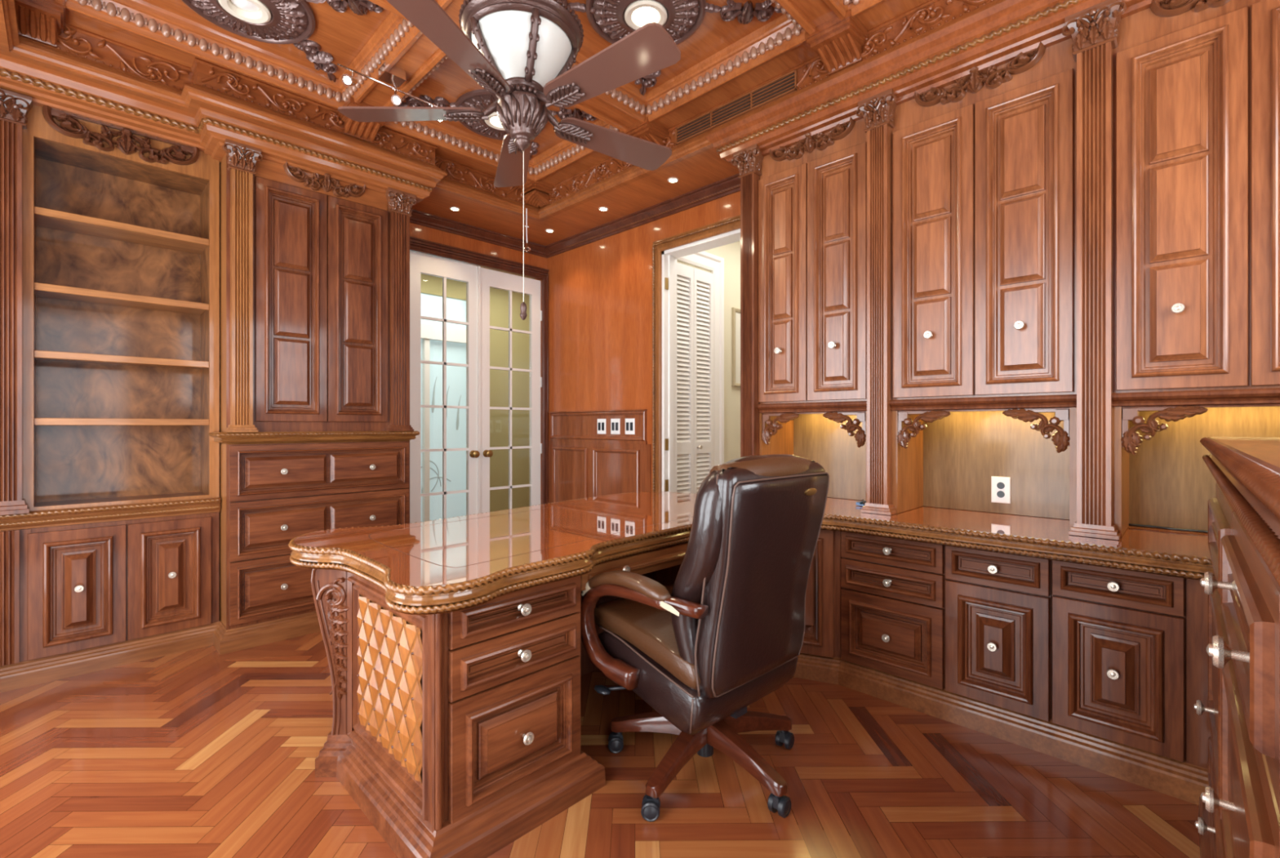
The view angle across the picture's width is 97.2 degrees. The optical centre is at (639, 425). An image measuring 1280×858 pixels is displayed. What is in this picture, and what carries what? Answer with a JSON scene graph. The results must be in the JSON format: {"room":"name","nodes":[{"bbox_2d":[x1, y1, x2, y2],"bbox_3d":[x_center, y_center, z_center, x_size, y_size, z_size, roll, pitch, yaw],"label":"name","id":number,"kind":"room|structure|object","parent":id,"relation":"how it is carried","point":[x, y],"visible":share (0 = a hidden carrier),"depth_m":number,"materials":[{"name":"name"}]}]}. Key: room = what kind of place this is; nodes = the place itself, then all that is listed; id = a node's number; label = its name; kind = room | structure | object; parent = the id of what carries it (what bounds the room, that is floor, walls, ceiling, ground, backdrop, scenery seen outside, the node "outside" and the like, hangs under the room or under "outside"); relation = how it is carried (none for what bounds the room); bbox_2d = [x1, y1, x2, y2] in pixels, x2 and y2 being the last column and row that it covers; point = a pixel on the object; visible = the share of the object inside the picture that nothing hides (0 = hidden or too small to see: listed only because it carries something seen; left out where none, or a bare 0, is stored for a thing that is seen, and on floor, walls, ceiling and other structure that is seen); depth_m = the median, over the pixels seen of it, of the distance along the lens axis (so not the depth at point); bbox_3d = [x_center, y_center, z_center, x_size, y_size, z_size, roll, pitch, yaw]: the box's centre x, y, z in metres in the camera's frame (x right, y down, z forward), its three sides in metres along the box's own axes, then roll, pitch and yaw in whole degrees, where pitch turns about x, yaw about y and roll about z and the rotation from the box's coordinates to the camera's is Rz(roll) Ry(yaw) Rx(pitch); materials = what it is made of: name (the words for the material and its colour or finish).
{"room":"home office","nodes":[
{"label":"home office","id":0,"kind":"room"},
{"bbox_2d":[0,53,738,245],"bbox_3d":[-0.453,-1.825,2.036,5.140,0.450,4.110,0,0,45],"label":"ceiling","id":1,"kind":"structure","parent":0,"point":[705,168],"depth_m":4.05,"materials":[{"name":"brown wood"}]},
{"bbox_2d":[449,207,459,211],"bbox_3d":[-1.366,-1.596,4.160,0.072,0.008,0.072,0,0,45],"label":"recessed light","id":2,"kind":"object","parent":1,"relation":"in","point":[455,209],"visible":1,"depth_m":4.15,"materials":[{"name":"beige"}]},
{"bbox_2d":[0,0,1006,222],"bbox_3d":[-0.454,-1.647,2.128,3.690,0.096,2.820,0,0,45],"label":"trim","id":3,"kind":"structure","parent":1,"relation":"attached to","point":[189,100],"depth_m":2.94,"materials":[{"name":"brown wood"}]},
{"bbox_2d":[56,0,995,208],"bbox_3d":[-0.457,-1.715,2.132,3.680,0.230,2.800,0,0,45],"label":"trim","id":4,"kind":"structure","parent":1,"relation":"attached to","point":[200,68],"depth_m":2.87,"materials":[{"name":"brown wood"}]},
{"bbox_2d":[19,0,994,208],"bbox_3d":[-0.454,-1.750,2.137,3.649,0.146,2.781,0,0,45],"label":"trim","id":5,"kind":"structure","parent":4,"relation":"attached to","point":[922,13],"depth_m":2.84,"materials":[{"name":"brown wood"}]},
{"bbox_2d":[519,179,555,208],"bbox_3d":[-0.773,-1.758,4.279,0.200,0.125,0.176,0,0,45],"label":"trim","id":6,"kind":"structure","parent":4,"relation":"attached to","point":[540,186],"depth_m":4.25,"materials":[{"name":"brown wood"}]},
{"bbox_2d":[675,69,797,145],"bbox_3d":[0.506,-1.749,3.133,0.804,0.098,0.014,0,0,45],"label":"air vent","id":7,"kind":"object","parent":4,"relation":"attached to","point":[784,85],"visible":1,"depth_m":3.10,"materials":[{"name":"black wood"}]},
{"bbox_2d":[804,8,868,75],"bbox_3d":[0.911,-1.758,2.610,0.216,0.125,0.200,0,0,45],"label":"trim","id":8,"kind":"structure","parent":4,"relation":"attached to","point":[838,42],"depth_m":2.59,"materials":[{"name":"brown wood"}]},
{"bbox_2d":[545,229,554,232],"bbox_3d":[-0.740,-1.596,4.625,0.072,0.008,0.072,0,0,45],"label":"recessed light","id":9,"kind":"object","parent":1,"relation":"in","point":[546,230],"visible":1,"depth_m":4.62,"materials":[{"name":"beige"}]},
{"bbox_2d":[598,207,608,211],"bbox_3d":[-0.270,-1.596,4.163,0.072,0.008,0.072,0,0,45],"label":"recessed light","id":10,"kind":"object","parent":1,"relation":"in","point":[603,209],"visible":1,"depth_m":4.15,"materials":[{"name":"beige"}]},
{"bbox_2d":[667,177,678,182],"bbox_3d":[0.215,-1.596,3.672,0.072,0.008,0.072,0,0,45],"label":"recessed light","id":11,"kind":"object","parent":1,"relation":"in","point":[672,180],"visible":1,"depth_m":3.67,"materials":[{"name":"beige"}]},
{"bbox_2d":[420,273,528,511],"bbox_3d":[-2.355,-0.350,6.520,0.100,3.100,4.200,0,0,45],"label":"wall","id":12,"kind":"structure","parent":0,"point":[431,285],"depth_m":7.12,"materials":[{"name":"beige paint"}]},
{"bbox_2d":[420,376,461,493],"bbox_3d":[-2.517,0.118,6.303,0.003,1.368,1.125,0,0,45],"label":"plant","id":13,"kind":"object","parent":12,"relation":"attached to","point":[433,392],"depth_m":6.49,"materials":[{"name":"grey"}]},
{"bbox_2d":[420,293,466,521],"bbox_3d":[-2.446,-0.175,6.399,0.020,2.650,1.100,0,0,45],"label":"window","id":14,"kind":"structure","parent":12,"relation":"in","point":[431,305],"depth_m":6.60,"materials":[{"name":"clear glass"}]},
{"bbox_2d":[420,323,466,521],"bbox_3d":[-2.373,-0.175,6.385,1.183,2.750,0.104,0,0,-44],"label":"trim","id":15,"kind":"structure","parent":12,"relation":"attached to","point":[428,331],"depth_m":6.35,"materials":[{"name":"white paint"}]},
{"bbox_2d":[409,222,546,504],"bbox_3d":[-2.243,-0.400,3.795,0.120,3.200,4.110,0,0,45],"label":"wall","id":16,"kind":"structure","parent":0,"point":[417,231],"depth_m":4.70,"materials":[{"name":"brown wood"}]},
{"bbox_2d":[409,251,479,523],"bbox_3d":[-1.522,-0.060,4.431,0.108,2.500,0.588,0,0,45],"label":"door","id":17,"kind":"structure","parent":16,"relation":"in","point":[420,264],"depth_m":4.44,"materials":[{"name":"white paint"}]},
{"bbox_2d":[477,266,480,513],"bbox_3d":[-1.324,-0.060,4.641,0.015,2.500,0.020,0,0,45],"label":"door frame","id":18,"kind":"structure","parent":16,"relation":"attached to","point":[478,267],"depth_m":4.64,"materials":[{"name":"white paint"}]},
{"bbox_2d":[409,235,549,504],"bbox_3d":[-1.313,-0.106,4.632,0.034,2.612,1.367,0,0,45],"label":"trim","id":19,"kind":"structure","parent":16,"relation":"attached to","point":[419,245],"depth_m":5.02,"materials":[{"name":"brown wood"}]},
{"bbox_2d":[480,267,542,513],"bbox_3d":[-1.097,-0.060,4.873,0.108,2.500,0.626,0,0,45],"label":"door","id":20,"kind":"structure","parent":16,"relation":"in","point":[491,278],"depth_m":4.89,"materials":[{"name":"white paint"}]},
{"bbox_2d":[54,0,928,185],"bbox_3d":[-0.454,-1.924,2.128,3.670,0.252,2.800,0,0,45],"label":"ceiling","id":21,"kind":"structure","parent":0,"point":[352,39],"depth_m":2.85,"materials":[{"name":"brown wood"}]},
{"bbox_2d":[14,0,65,48],"bbox_3d":[-2.602,-1.758,2.417,0.200,0.125,0.196,0,0,45],"label":"trim","id":22,"kind":"structure","parent":21,"relation":"attached to","point":[37,20],"depth_m":2.43,"materials":[{"name":"brown wood"}]},
{"bbox_2d":[77,0,413,102],"bbox_3d":[-1.729,-1.850,2.485,0.948,0.066,1.118,0,0,45],"label":"trim","id":23,"kind":"structure","parent":21,"relation":"attached to","point":[110,7],"depth_m":2.76,"materials":[{"name":"brown wood"}]},
{"bbox_2d":[181,0,315,44],"bbox_3d":[-1.779,-1.897,2.541,0.550,0.046,0.550,0,0,45],"label":"light","id":24,"kind":"object","parent":21,"relation":"attached to","point":[268,21],"visible":1,"depth_m":2.61,"materials":[{"name":"brown metal"}]},
{"bbox_2d":[290,35,337,82],"bbox_3d":[-1.668,-1.904,2.927,0.141,0.032,0.511,0,0,-1],"label":"ornament","id":25,"kind":"object","parent":21,"relation":"attached to","point":[322,60],"visible":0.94,"depth_m":2.91,"materials":[{"name":"brown wood"}]},
{"bbox_2d":[294,0,383,15],"bbox_3d":[-1.288,-1.904,2.553,0.511,0.032,0.141,0,0,-1],"label":"ornament","id":26,"kind":"object","parent":21,"relation":"attached to","point":[360,7],"visible":0.86,"depth_m":2.55,"materials":[{"name":"brown wood"}]},
{"bbox_2d":[337,97,386,143],"bbox_3d":[-1.598,-1.758,3.267,0.200,0.125,0.216,0,0,45],"label":"trim","id":27,"kind":"structure","parent":21,"relation":"attached to","point":[365,131],"depth_m":3.27,"materials":[{"name":"brown wood"}]},
{"bbox_2d":[337,62,442,122],"bbox_3d":[-1.260,-1.711,2.849,0.158,0.220,0.508,0,0,45],"label":"track light","id":28,"kind":"object","parent":21,"relation":"attached to","point":[394,76],"visible":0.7,"depth_m":2.84,"materials":[{"name":"silver metal"}]},
{"bbox_2d":[397,94,462,106],"bbox_3d":[-1.260,-1.904,3.343,0.511,0.032,0.141,0,0,-1],"label":"ornament","id":29,"kind":"object","parent":21,"relation":"attached to","point":[438,101],"visible":0.57,"depth_m":3.32,"materials":[{"name":"brown wood"}]},
{"bbox_2d":[454,88,542,140],"bbox_3d":[-0.861,-1.897,3.489,0.550,0.046,0.550,0,0,45],"label":"light","id":30,"kind":"object","parent":21,"relation":"attached to","point":[491,128],"visible":0.31,"depth_m":3.45,"materials":[{"name":"brown metal"}]},
{"bbox_2d":[393,55,619,175],"bbox_3d":[-0.822,-1.850,3.408,0.948,0.066,1.108,0,0,45],"label":"trim","id":31,"kind":"structure","parent":21,"relation":"attached to","point":[433,132],"depth_m":3.69,"materials":[{"name":"brown wood"}]},
{"bbox_2d":[337,0,680,319],"bbox_3d":[-0.409,-1.113,2.126,1.294,1.414,1.304,0,0,45],"label":"ceiling fan","id":32,"kind":"object","parent":21,"relation":"hanging from","point":[523,53],"visible":1,"depth_m":2.01,"materials":[{"name":"brown wood"}]},
{"bbox_2d":[524,208,530,252],"bbox_3d":[-0.851,-1.475,4.249,0.038,0.320,0.054,0,0,45],"label":"hanging cord","id":33,"kind":"object","parent":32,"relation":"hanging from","point":[526,225],"visible":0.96,"depth_m":4.24,"materials":[{"name":"white metal"}]},
{"bbox_2d":[528,141,538,160],"bbox_3d":[-0.764,-1.904,3.847,0.141,0.032,0.511,0,0,-1],"label":"ornament","id":34,"kind":"object","parent":21,"relation":"attached to","point":[534,151],"visible":0.22,"depth_m":3.89,"materials":[{"name":"brown wood"}]},
{"bbox_2d":[548,107,596,120],"bbox_3d":[-0.384,-1.904,3.473,0.511,0.032,0.141,0,0,-1],"label":"ornament","id":35,"kind":"object","parent":21,"relation":"attached to","point":[563,113],"visible":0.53,"depth_m":3.45,"materials":[{"name":"brown wood"}]},
{"bbox_2d":[560,0,595,13],"bbox_3d":[-0.454,-1.904,2.551,0.511,0.032,0.141,0,0,-1],"label":"ornament","id":36,"kind":"object","parent":21,"relation":"attached to","point":[577,6],"visible":0.07,"depth_m":2.57,"materials":[{"name":"brown wood"}]},
{"bbox_2d":[621,117,668,146],"bbox_3d":[0.033,-1.758,3.472,0.216,0.125,0.200,0,0,45],"label":"trim","id":37,"kind":"structure","parent":21,"relation":"attached to","point":[654,132],"depth_m":3.41,"materials":[{"name":"brown wood"}]},
{"bbox_2d":[586,0,706,44],"bbox_3d":[0.027,-1.897,2.595,0.550,0.046,0.550,0,0,45],"label":"light","id":38,"kind":"object","parent":21,"relation":"attached to","point":[612,20],"visible":0.76,"depth_m":2.60,"materials":[{"name":"brown metal"}]},
{"bbox_2d":[634,70,660,95],"bbox_3d":[0.042,-1.904,3.055,0.141,0.032,0.511,0,0,-1],"label":"ornament","id":39,"kind":"object","parent":21,"relation":"attached to","point":[650,81],"visible":0.44,"depth_m":3.12,"materials":[{"name":"brown wood"}]},
{"bbox_2d":[570,0,803,115],"bbox_3d":[0.020,-1.850,2.581,1.048,0.066,1.108,0,0,45],"label":"trim","id":40,"kind":"structure","parent":21,"relation":"attached to","point":[788,34],"depth_m":2.95,"materials":[{"name":"brown wood"}]},
{"bbox_2d":[692,0,782,24],"bbox_3d":[0.493,-1.904,2.611,0.511,0.032,0.141,0,0,-1],"label":"ornament","id":41,"kind":"object","parent":21,"relation":"attached to","point":[744,15],"visible":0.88,"depth_m":2.59,"materials":[{"name":"brown wood"}]},
{"bbox_2d":[843,0,859,5],"bbox_3d":[0.858,-1.850,1.758,0.938,0.066,1.108,0,0,45],"label":"trim","id":42,"kind":"structure","parent":21,"relation":"attached to","point":[855,2],"depth_m":2.43,"materials":[{"name":"brown wood"}]},
{"bbox_2d":[0,631,1199,857],"bbox_3d":[-0.525,1.202,3.390,7.100,0.003,5.900,0,0,45],"label":"floor","id":43,"kind":"structure","parent":0,"point":[202,752],"depth_m":1.87,"materials":[{"name":"brown wood"}]},
{"bbox_2d":[0,58,221,692],"bbox_3d":[-2.691,-0.211,2.854,0.540,2.822,0.901,0,0,45],"label":"bookcase","id":44,"kind":"object","parent":43,"relation":"on","point":[110,500],"visible":1,"depth_m":2.90,"materials":[{"name":"brown wood"}]},
{"bbox_2d":[194,106,443,654],"bbox_3d":[-1.988,-0.216,3.484,0.660,2.832,1.302,0,0,45],"label":"linen cabinet","id":45,"kind":"object","parent":43,"relation":"on","point":[315,433],"visible":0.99,"depth_m":3.23,"materials":[{"name":"brown wood"}]},
{"bbox_2d":[311,542,688,857],"bbox_3d":[-0.234,0.838,2.363,0.842,0.723,1.856,0,0,45],"label":"desk","id":46,"kind":"object","parent":43,"relation":"on","point":[456,734],"visible":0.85,"depth_m":1.70,"materials":[{"name":"brown wood"}]},
{"bbox_2d":[288,491,1214,614],"bbox_3d":[0.393,0.441,2.125,2.508,0.076,2.508,0,0,45],"label":"countertop","id":47,"kind":"structure","parent":46,"relation":"on","point":[458,563],"depth_m":2.01,"materials":[{"name":"brown wood"}]},
{"bbox_2d":[731,117,866,502],"bbox_3d":[0.945,-0.594,3.015,0.805,1.993,0.511,0,0,45],"label":"upper cabinet","id":48,"kind":"object","parent":47,"relation":"on","point":[803,205],"visible":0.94,"depth_m":2.94,"materials":[{"name":"brown wood"}]},
{"bbox_2d":[855,498,866,506],"bbox_3d":[1.142,0.393,2.881,0.062,0.018,0.158,0,0,39],"label":"clip","id":49,"kind":"object","parent":47,"relation":"on","point":[863,502],"visible":0.79,"depth_m":2.86,"materials":[{"name":"blue plastic"}]},
{"bbox_2d":[855,38,1076,529],"bbox_3d":[1.471,-0.594,2.498,0.868,1.993,0.465,0,0,45],"label":"upper cabinet","id":50,"kind":"object","parent":47,"relation":"on","point":[971,181],"visible":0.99,"depth_m":2.42,"materials":[{"name":"brown wood"}]},
{"bbox_2d":[705,0,1159,168],"bbox_3d":[1.497,-1.552,2.447,2.655,0.160,0.530,0,0,45],"label":"trim","id":51,"kind":"structure","parent":50,"relation":"attached to","point":[999,51],"depth_m":2.44,"materials":[{"name":"brown wood"}]},
{"bbox_2d":[715,0,1079,154],"bbox_3d":[1.361,-1.553,2.342,2.534,0.031,0.112,0,0,45],"label":"trim","id":52,"kind":"structure","parent":51,"relation":"attached to","point":[1067,2],"depth_m":2.44,"materials":[{"name":"brown wood"}]},
{"bbox_2d":[991,475,1010,503],"bbox_3d":[1.661,0.295,2.596,0.076,0.120,0.009,0,0,45],"label":"power outlet","id":53,"kind":"object","parent":50,"relation":"attached to","point":[1000,486],"visible":1,"depth_m":2.59,"materials":[{"name":"white plastic"}]},
{"bbox_2d":[996,482,1004,488],"bbox_3d":[1.659,0.275,2.594,0.032,0.031,0.003,0,0,44],"label":"socket","id":54,"kind":"object","parent":53,"relation":"attached to","point":[999,485],"depth_m":2.59,"materials":[{"name":"black plastic"}]},
{"bbox_2d":[996,490,1004,497],"bbox_3d":[1.659,0.315,2.594,0.032,0.031,0.003,0,0,44],"label":"socket","id":55,"kind":"object","parent":53,"relation":"attached to","point":[1000,494],"depth_m":2.59,"materials":[{"name":"black plastic"}]},
{"bbox_2d":[1128,523,1208,533],"bbox_3d":[2.101,0.397,2.131,0.391,0.009,0.023,0,0,45],"label":"cable","id":56,"kind":"object","parent":47,"relation":"on","point":[1130,524],"visible":0.5,"depth_m":2.18,"materials":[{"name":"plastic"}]},
{"bbox_2d":[1062,0,1279,539],"bbox_3d":[2.031,-0.594,1.948,0.873,1.993,0.465,0,0,45],"label":"upper cabinet","id":57,"kind":"object","parent":47,"relation":"on","point":[1178,101],"visible":1,"depth_m":1.96,"materials":[{"name":"brown wood"}]},
{"bbox_2d":[580,453,829,822],"bbox_3d":[0.237,0.646,1.988,0.722,1.107,0.679,0,0,-42],"label":"office chair","id":58,"kind":"object","parent":43,"relation":"on","point":[700,648],"visible":1,"depth_m":1.76,"materials":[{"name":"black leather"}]},
{"bbox_2d":[594,582,700,689],"bbox_3d":[0.189,0.720,2.041,0.536,0.152,0.535,0,0,-43],"label":"seat cushion","id":59,"kind":"object","parent":58,"relation":"on","point":[642,636],"depth_m":1.85,"materials":[{"name":"brown leather"}]},
{"bbox_2d":[800,529,841,657],"bbox_3d":[0.875,0.784,2.948,0.515,0.608,0.569,0,0,45],"label":"base cabinet","id":60,"kind":"object","parent":43,"relation":"on","point":[822,634],"visible":0.13,"depth_m":2.66,"materials":[{"name":"brown wood"}]},
{"bbox_2d":[840,531,946,689],"bbox_3d":[1.258,0.784,2.646,0.442,0.608,0.562,0,0,45],"label":"base cabinet","id":61,"kind":"object","parent":43,"relation":"on","point":[893,590],"visible":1,"depth_m":2.45,"materials":[{"name":"brown wood"}]},
{"bbox_2d":[945,545,1052,721],"bbox_3d":[1.545,0.784,2.365,0.355,0.608,0.560,0,0,45],"label":"base cabinet","id":62,"kind":"object","parent":43,"relation":"on","point":[998,606],"visible":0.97,"depth_m":2.18,"materials":[{"name":"brown wood"}]},
{"bbox_2d":[793,653,1208,804],"bbox_3d":[1.257,1.144,2.281,1.503,0.112,0.186,0,0,45],"label":"plinth","id":63,"kind":"object","parent":43,"relation":"on","point":[1185,781],"visible":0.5,"depth_m":2.12,"materials":[{"name":"brown wood"}]},
{"bbox_2d":[1052,560,1186,762],"bbox_3d":[1.801,0.784,2.114,0.355,0.608,0.560,0,0,45],"label":"base cabinet","id":64,"kind":"object","parent":43,"relation":"on","point":[1119,636],"visible":0.97,"depth_m":1.93,"materials":[{"name":"brown wood"}]},
{"bbox_2d":[1186,578,1211,768],"bbox_3d":[2.170,0.840,1.794,0.619,0.720,0.498,0,0,45],"label":"filler panel","id":65,"kind":"object","parent":43,"relation":"on","point":[1197,726],"visible":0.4,"depth_m":1.82,"materials":[{"name":"brown wood"}]},
{"bbox_2d":[1193,436,1279,857],"bbox_3d":[1.218,0.617,0.823,0.593,1.166,2.090,0,0,45],"label":"chest","id":66,"kind":"object","parent":43,"relation":"on","point":[1239,808],"visible":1,"depth_m":0.76,"materials":[{"name":"brown wood"}]},
{"bbox_2d":[546,191,740,491],"bbox_3d":[0.989,-0.400,3.417,5.020,3.200,0.120,0,0,45],"label":"wall","id":67,"kind":"structure","parent":0,"point":[600,291],"depth_m":4.55,"materials":[{"name":"brown wood"}]},
{"bbox_2d":[409,173,740,257],"bbox_3d":[-0.510,-1.563,3.761,2.400,0.076,1.490,0,0,45],"label":"trim","id":68,"kind":"structure","parent":67,"relation":"attached to","point":[420,218],"depth_m":4.37,"materials":[{"name":"brown wood"}]},
{"bbox_2d":[548,408,647,444],"bbox_3d":[-0.382,0.006,4.662,1.200,0.263,0.026,0,0,45],"label":"trim","id":69,"kind":"structure","parent":67,"relation":"attached to","point":[581,426],"depth_m":4.67,"materials":[{"name":"brown wood"}]},
{"bbox_2d":[548,440,651,503],"bbox_3d":[-0.384,0.669,4.660,1.280,1.062,0.030,0,0,45],"label":"trim","id":70,"kind":"structure","parent":67,"relation":"attached to","point":[576,469],"depth_m":4.64,"materials":[{"name":"brown wood"}]},
{"bbox_2d":[597,418,605,434],"bbox_3d":[-0.316,0.005,4.601,0.104,0.124,0.011,0,0,45],"label":"switch plate","id":71,"kind":"object","parent":67,"relation":"attached to","point":[601,422],"visible":1,"depth_m":4.60,"materials":[{"name":"white plastic"}]},
{"bbox_2d":[610,418,620,434],"bbox_3d":[-0.198,0.005,4.485,0.104,0.124,0.011,0,0,45],"label":"switch plate","id":72,"kind":"object","parent":67,"relation":"attached to","point":[615,423],"visible":1,"depth_m":4.48,"materials":[{"name":"white plastic"}]},
{"bbox_2d":[625,417,635,434],"bbox_3d":[-0.080,0.005,4.370,0.104,0.124,0.011,0,0,45],"label":"switch plate","id":73,"kind":"object","parent":67,"relation":"attached to","point":[629,423],"visible":1,"depth_m":4.36,"materials":[{"name":"white plastic"}]},
{"bbox_2d":[665,438,668,450],"bbox_3d":[0.195,0.138,4.140,0.010,0.085,0.031,0,0,45],"label":"hinge","id":74,"kind":"object","parent":67,"relation":"attached to","point":[666,439],"depth_m":4.14,"materials":[{"name":"gold metal"}]},
{"bbox_2d":[665,479,668,491],"bbox_3d":[0.195,0.438,4.140,0.010,0.085,0.031,0,0,45],"label":"hinge","id":75,"kind":"object","parent":67,"relation":"attached to","point":[666,480],"depth_m":4.14,"materials":[{"name":"gold metal"}]},
{"bbox_2d":[665,277,668,289],"bbox_3d":[0.195,-1.042,4.140,0.010,0.085,0.031,0,0,45],"label":"hinge","id":76,"kind":"object","parent":67,"relation":"attached to","point":[666,278],"depth_m":4.14,"materials":[{"name":"gold metal"}]},
{"bbox_2d":[652,214,740,491],"bbox_3d":[0.437,-0.084,3.854,0.976,2.568,0.030,0,0,45],"label":"trim","id":77,"kind":"structure","parent":67,"relation":"attached to","point":[735,225],"depth_m":4.13,"materials":[{"name":"brown wood"}]},
{"bbox_2d":[662,228,740,492],"bbox_3d":[0.491,-0.050,3.917,0.810,2.500,0.144,0,0,45],"label":"trim","id":78,"kind":"structure","parent":67,"relation":"attached to","point":[669,257],"depth_m":4.15,"materials":[{"name":"white paint"}]},
{"bbox_2d":[676,240,740,462],"bbox_3d":[0.830,-0.350,4.996,0.120,3.100,1.909,0,0,45],"label":"wall","id":79,"kind":"structure","parent":0,"point":[731,253],"depth_m":4.85,"materials":[{"name":"beige paint"}]},
{"bbox_2d":[676,262,713,493],"bbox_3d":[0.430,-0.035,4.455,0.067,2.430,0.508,0,0,45],"label":"door","id":80,"kind":"structure","parent":79,"relation":"in","point":[695,442],"depth_m":4.47,"materials":[{"name":"white paint"}]},
{"bbox_2d":[676,251,724,466],"bbox_3d":[0.419,-0.105,4.467,0.036,2.610,0.790,0,0,45],"label":"trim","id":81,"kind":"structure","parent":79,"relation":"attached to","point":[704,260],"depth_m":4.70,"materials":[{"name":"white paint"}]},
{"bbox_2d":[731,307,740,386],"bbox_3d":[0.984,-0.680,5.048,0.028,0.680,0.520,0,0,45],"label":"picture frame","id":82,"kind":"object","parent":79,"relation":"attached to","point":[735,313],"visible":0.37,"depth_m":4.89,"materials":[{"name":"beige"}]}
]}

